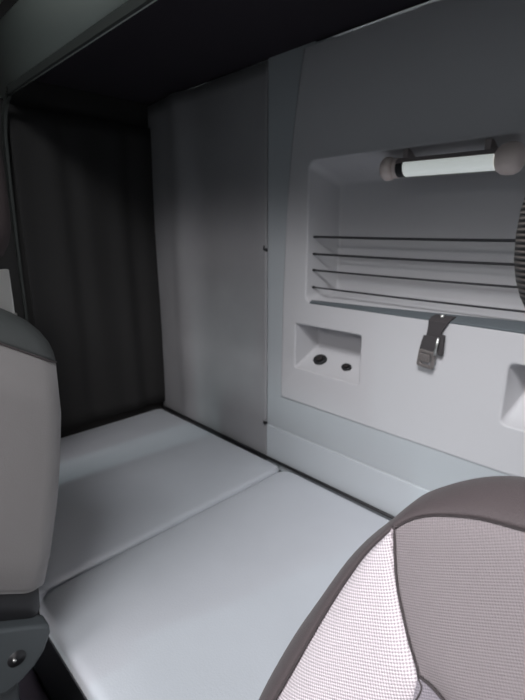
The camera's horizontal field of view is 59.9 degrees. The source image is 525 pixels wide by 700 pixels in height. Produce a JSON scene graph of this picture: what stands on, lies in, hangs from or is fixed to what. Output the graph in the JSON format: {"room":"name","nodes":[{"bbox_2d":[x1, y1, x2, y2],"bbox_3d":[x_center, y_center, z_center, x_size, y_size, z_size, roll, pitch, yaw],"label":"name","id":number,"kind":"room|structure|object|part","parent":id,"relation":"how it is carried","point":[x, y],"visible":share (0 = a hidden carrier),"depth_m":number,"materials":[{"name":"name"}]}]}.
{"room":"vehicle interior","nodes":[
{"label":"vehicle interior","id":0,"kind":"room"},
{"bbox_2d":[32,667,50,699],"bbox_3d":[-0.314,1.176,0.524,2.505,0.040,2.520,-14,20,-43],"label":"floor","id":1,"kind":"structure","parent":0,"point":[33,669],"depth_m":1.30,"materials":[{"name":"grey rubber"}]},
{"bbox_2d":[0,150,60,699],"bbox_3d":[-0.746,0.361,0.735,0.681,1.430,0.611,-14,20,-43],"label":"passenger seat","id":2,"kind":"object","parent":1,"relation":"on","point":[30,409],"visible":1,"depth_m":0.67,"materials":[{"name":"grey"}]},
{"bbox_3d":[-0.392,-0.083,0.684,0.030,0.075,0.008,-14,20,-43],"label":"headrest post","id":3,"kind":"part","parent":2,"relation":"part of","materials":[{"name":"silver metal"}]},
{"bbox_3d":[-0.567,0.125,0.851,0.182,0.447,0.595,-14,20,-43],"label":"backrest","id":4,"kind":"part","parent":2,"relation":"part of","materials":[{"name":"grey"}]},
{"bbox_2d":[19,669,48,699],"bbox_3d":[-0.700,0.944,1.215,0.202,0.052,0.302,-14,20,-43],"label":"floor mat","id":5,"kind":"object","parent":1,"relation":"on","point":[30,688],"visible":0.34,"depth_m":1.26,"materials":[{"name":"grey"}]},
{"bbox_2d":[33,405,393,699],"bbox_3d":[0.171,0.769,0.909,0.696,0.552,2.458,-14,20,-43],"label":"locker","id":6,"kind":"object","parent":1,"relation":"on","point":[53,674],"visible":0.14,"depth_m":1.19,"materials":[{"name":"grey plastic"}]},
{"bbox_2d":[39,409,278,602],"bbox_3d":[-0.441,0.387,1.409,0.735,0.060,0.697,-14,20,-43],"label":"cushion","id":7,"kind":"object","parent":6,"relation":"on","point":[124,483],"visible":0.58,"depth_m":1.32,"materials":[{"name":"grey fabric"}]},
{"bbox_2d":[39,471,388,699],"bbox_3d":[0.403,0.603,0.572,0.740,0.059,1.713,-14,20,-43],"label":"cushion","id":8,"kind":"object","parent":6,"relation":"on","point":[208,606],"visible":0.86,"depth_m":0.90,"materials":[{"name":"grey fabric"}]},
{"bbox_2d":[259,198,524,699],"bbox_3d":[-0.016,0.573,0.112,0.806,1.334,0.490,-14,20,-43],"label":"seat","id":9,"kind":"object","parent":1,"relation":"on","point":[431,605],"visible":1,"depth_m":0.28,"materials":[{"name":"grey fabric"}]},
{"bbox_3d":[0.022,0.323,0.316,0.164,0.402,0.099,-9,17,-32],"label":"panel","id":10,"kind":"part","parent":9,"relation":"part of","materials":[{"name":"white fabric"}]},
{"bbox_3d":[0.172,0.351,0.244,0.281,0.509,0.479,-14,20,-43],"label":"backrest","id":11,"kind":"part","parent":9,"relation":"part of","materials":[{"name":"grey fabric"}]},
{"bbox_3d":[0.120,0.389,0.202,0.130,0.335,0.270,-14,20,-43],"label":"panel","id":12,"kind":"part","parent":9,"relation":"part of","materials":[{"name":"grey fabric"}]},
{"bbox_3d":[0.181,0.171,0.206,0.054,0.116,0.289,-14,20,-43],"label":"panel","id":13,"kind":"part","parent":9,"relation":"part of","materials":[{"name":"grey fabric"}]},
{"bbox_2d":[0,0,165,437],"bbox_3d":[-1.175,-0.184,1.099,2.475,2.300,0.030,-14,20,-43],"label":"wall","id":14,"kind":"structure","parent":0,"point":[36,94],"depth_m":1.47,"materials":[{"name":"grey plastic"}]},
{"bbox_2d":[7,104,164,430],"bbox_3d":[-0.581,-0.253,1.628,0.480,1.052,0.014,-14,20,-43],"label":"curtain","id":15,"kind":"object","parent":14,"relation":"hanging from","point":[84,185],"visible":0.96,"depth_m":1.60,"materials":[{"name":"grey fabric"}]},
{"bbox_2d":[147,60,267,460],"bbox_3d":[-0.211,-0.249,1.569,0.032,1.180,0.642,-13,20,-41],"label":"cladding","id":16,"kind":"object","parent":14,"relation":"attached to","point":[209,140],"visible":0.97,"depth_m":1.50,"materials":[{"name":"plastic"}]},
{"bbox_2d":[187,0,436,415],"bbox_3d":[0.541,-0.168,1.039,0.030,2.300,2.520,-14,20,-43],"label":"wall","id":17,"kind":"structure","parent":0,"point":[430,1],"depth_m":1.12,"materials":[{"name":"grey plastic"}]},
{"bbox_2d":[0,0,429,321],"bbox_3d":[0.242,-0.126,0.754,0.532,1.244,2.449,-14,20,-43],"label":"bunk","id":18,"kind":"object","parent":17,"relation":"attached to","point":[141,51],"visible":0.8,"depth_m":1.07,"materials":[{"name":"black plastic"}]},
{"bbox_2d":[267,424,429,520],"bbox_3d":[0.651,0.469,0.850,0.008,0.143,1.815,-14,20,-43],"label":"wall trim panel","id":19,"kind":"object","parent":17,"relation":"attached to","point":[391,494],"depth_m":1.26,"materials":[{"name":"grey plastic"}]},
{"bbox_2d":[267,29,509,490],"bbox_3d":[0.704,-0.307,0.702,0.145,1.760,1.818,-14,20,-43],"label":"wall panel","id":20,"kind":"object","parent":17,"relation":"attached to","point":[430,469],"depth_m":1.22,"materials":[{"name":"grey plastic"}]},
{"bbox_2d":[281,0,524,476],"bbox_3d":[0.683,-0.156,0.723,0.100,0.922,1.700,-14,20,-43],"label":"panel","id":21,"kind":"object","parent":17,"relation":"attached to","point":[438,77],"visible":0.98,"depth_m":1.03,"materials":[{"name":"grey plastic"}]},
{"bbox_2d":[313,354,326,364],"bbox_3d":[0.165,0.028,1.305,0.035,0.027,0.042,-14,20,-43],"label":"socket","id":22,"kind":"object","parent":21,"relation":"attached to","point":[320,359],"visible":1,"depth_m":1.30,"materials":[{"name":"black plastic"}]},
{"bbox_2d":[341,363,351,370],"bbox_3d":[0.228,0.047,1.238,0.024,0.020,0.030,-14,20,-43],"label":"socket","id":23,"kind":"object","parent":21,"relation":"attached to","point":[345,367],"visible":1,"depth_m":1.23,"materials":[{"name":"black plastic"}]},
{"bbox_2d":[313,253,513,265],"bbox_3d":[0.430,-0.182,0.942,0.007,0.009,0.836,-14,20,-43],"label":"cord","id":24,"kind":"object","parent":21,"relation":"attached to","point":[321,254],"visible":1,"depth_m":1.01,"materials":[{"name":"black fabric"}]},
{"bbox_2d":[313,235,514,241],"bbox_3d":[0.430,-0.226,0.930,0.007,0.010,0.836,-14,20,-43],"label":"cord","id":25,"kind":"object","parent":21,"relation":"attached to","point":[314,236],"visible":0.94,"depth_m":1.00,"materials":[{"name":"black fabric"}]},
{"bbox_2d":[312,269,517,287],"bbox_3d":[0.430,-0.141,0.953,0.007,0.009,0.836,-14,20,-43],"label":"cord","id":26,"kind":"object","parent":21,"relation":"attached to","point":[314,270],"visible":0.96,"depth_m":1.02,"materials":[{"name":"black fabric"}]},
{"bbox_2d":[312,286,524,312],"bbox_3d":[0.430,-0.097,0.964,0.007,0.009,0.836,-14,20,-43],"label":"cord","id":27,"kind":"object","parent":21,"relation":"attached to","point":[476,306],"visible":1,"depth_m":1.02,"materials":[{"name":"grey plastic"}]},
{"bbox_2d":[416,314,455,368],"bbox_3d":[0.380,-0.018,1.003,0.043,0.120,0.063,-14,20,-43],"label":"strap","id":28,"kind":"object","parent":21,"relation":"hanging from","point":[433,341],"visible":1,"depth_m":0.99,"materials":[{"name":"woven fabric webbing"},{"name":"steel"}]},
{"bbox_3d":[0.359,0.018,1.008,0.004,0.019,0.024,-14,20,-43],"label":"lever","id":29,"kind":"part","parent":28,"relation":"part of","materials":[{"name":"metal"}]},
{"bbox_2d":[379,139,524,180],"bbox_3d":[0.379,-0.383,0.930,0.079,0.070,0.290,-14,20,-43],"label":"lamp","id":30,"kind":"object","parent":21,"relation":"attached to","point":[509,158],"visible":0.93,"depth_m":0.89,"materials":[{"name":"beige plastic"}]},
{"bbox_2d":[395,163,404,177],"bbox_3d":[0.298,-0.388,0.986,0.021,0.026,0.016,-14,20,-43],"label":"switch","id":31,"kind":"object","parent":30,"relation":"attached to","point":[399,167],"depth_m":0.98,"materials":[{"name":"black plastic"}]}
]}

